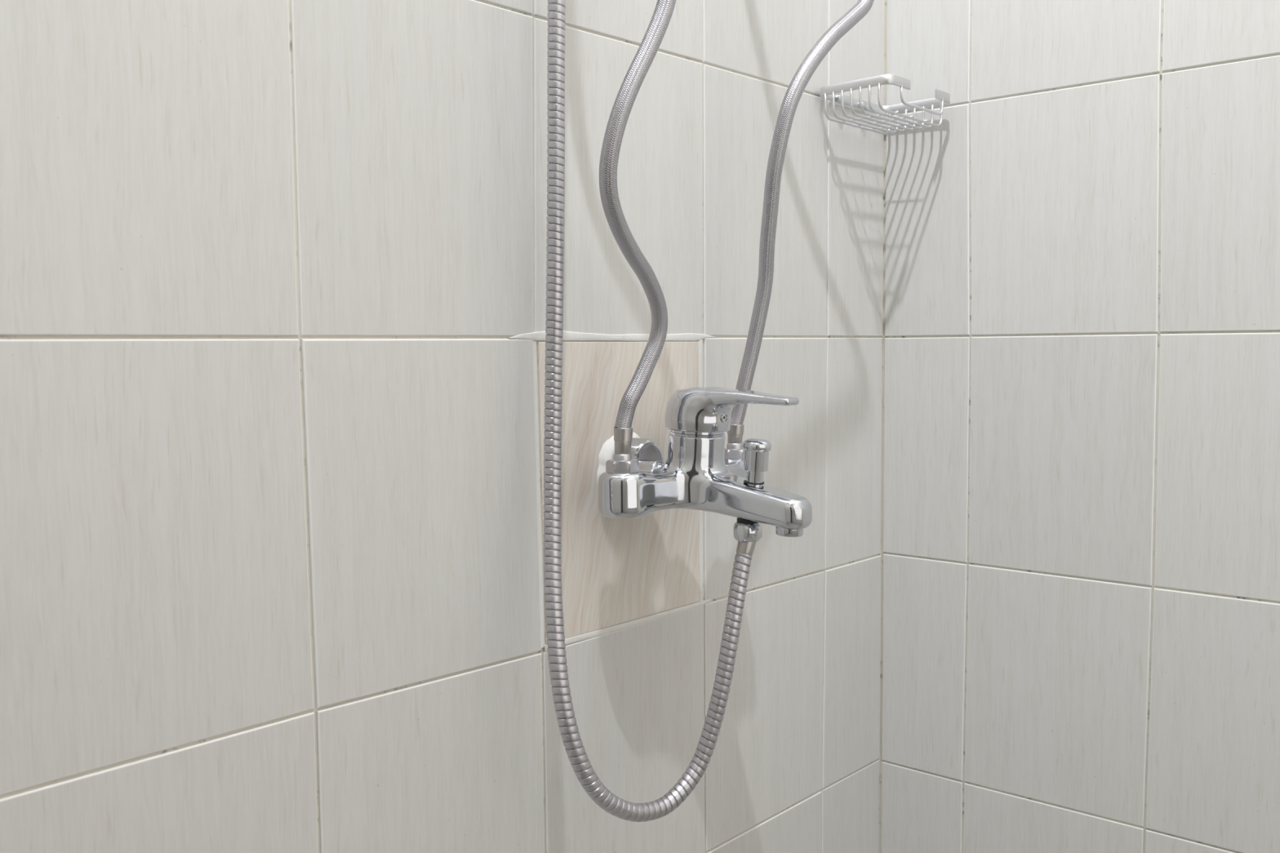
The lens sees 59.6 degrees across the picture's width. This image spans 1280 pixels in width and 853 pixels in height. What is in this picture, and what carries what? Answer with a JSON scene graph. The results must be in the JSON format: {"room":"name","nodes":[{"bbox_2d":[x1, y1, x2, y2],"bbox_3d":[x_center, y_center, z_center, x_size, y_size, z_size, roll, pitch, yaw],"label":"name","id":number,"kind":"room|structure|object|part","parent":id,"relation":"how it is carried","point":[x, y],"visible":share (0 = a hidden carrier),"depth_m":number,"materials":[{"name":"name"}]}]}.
{"room":"bathroom","nodes":[
{"label":"bathroom","id":0,"kind":"room"},
{"bbox_2d":[0,0,884,852],"bbox_3d":[-0.348,-0.575,0.610,0.088,3.150,1.930,3,6,42],"label":"wall","id":1,"kind":"structure","parent":0,"point":[273,274],"depth_m":0.79,"materials":[{"name":"beige tile"}]},
{"bbox_2d":[598,386,812,537],"bbox_3d":[0.041,0.024,0.919,0.159,0.114,0.173,-1,4,-12],"label":"mixer tap","id":2,"kind":"object","parent":1,"relation":"attached to","point":[696,474],"visible":0.97,"depth_m":0.89,"materials":[{"name":"silver metal"}]},
{"bbox_2d":[599,0,675,473],"bbox_3d":[-0.020,-0.412,0.805,0.090,0.912,0.152,3,6,42],"label":"hose","id":3,"kind":"object","parent":2,"relation":"attached to","point":[622,462],"visible":0.99,"depth_m":0.83,"materials":[{"name":"metal"}]},
{"bbox_2d":[543,0,762,822],"bbox_3d":[0.013,-0.193,0.834,0.180,0.990,0.074,-1,4,-13],"label":"shower hose","id":4,"kind":"object","parent":2,"relation":"attached to","point":[747,533],"visible":1,"depth_m":0.84,"materials":[{"name":"metal"}]},
{"bbox_2d":[737,517,757,524],"bbox_3d":[0.086,0.075,0.895,0.017,0.004,0.017,-3,5,-34],"label":"washer","id":5,"kind":"object","parent":4,"relation":"in","point":[740,521],"depth_m":0.89,"materials":[{"name":"black rubber"}]},
{"bbox_3d":[0.073,-0.013,0.900,0.123,0.037,0.055,3,6,42],"label":"lever","id":6,"kind":"part","parent":2,"relation":"part of","materials":[{"name":"silver metal"}]},
{"bbox_2d":[743,480,764,484],"bbox_3d":[0.090,0.044,0.888,0.016,0.003,0.016,3,5,37],"label":"washer","id":7,"kind":"object","parent":2,"relation":"in","point":[745,482],"depth_m":0.88,"materials":[{"name":"black rubber"}]},
{"bbox_3d":[0.093,0.032,0.885,0.023,0.044,0.023,3,6,42],"label":"diverter knob","id":8,"kind":"part","parent":2,"relation":"part of","materials":[{"name":"silver metal"}]},
{"bbox_2d":[724,0,874,458],"bbox_3d":[0.113,-0.423,0.946,0.098,0.914,0.192,3,6,42],"label":"hose","id":9,"kind":"object","parent":2,"relation":"attached to","point":[734,449],"visible":0.94,"depth_m":0.96,"materials":[{"name":"metal"}]},
{"bbox_2d":[820,74,950,134],"bbox_3d":[0.258,-0.334,1.170,0.086,0.034,0.133,3,6,42],"label":"basket","id":10,"kind":"object","parent":1,"relation":"attached to","point":[830,92],"visible":1,"depth_m":1.16,"materials":[{"name":"silver metal"}]},
{"bbox_3d":[0.257,-0.346,1.169,0.086,0.010,0.132,3,6,42],"label":"frame","id":11,"kind":"part","parent":10,"relation":"part of","materials":[{"name":"silver metal"}]},
{"bbox_2d":[879,0,1279,852],"bbox_3d":[0.841,-0.600,0.804,1.490,3.150,0.081,3,5,41],"label":"wall","id":12,"kind":"structure","parent":0,"point":[1080,580],"depth_m":1.14,"materials":[{"name":"beige tile"}]}
]}

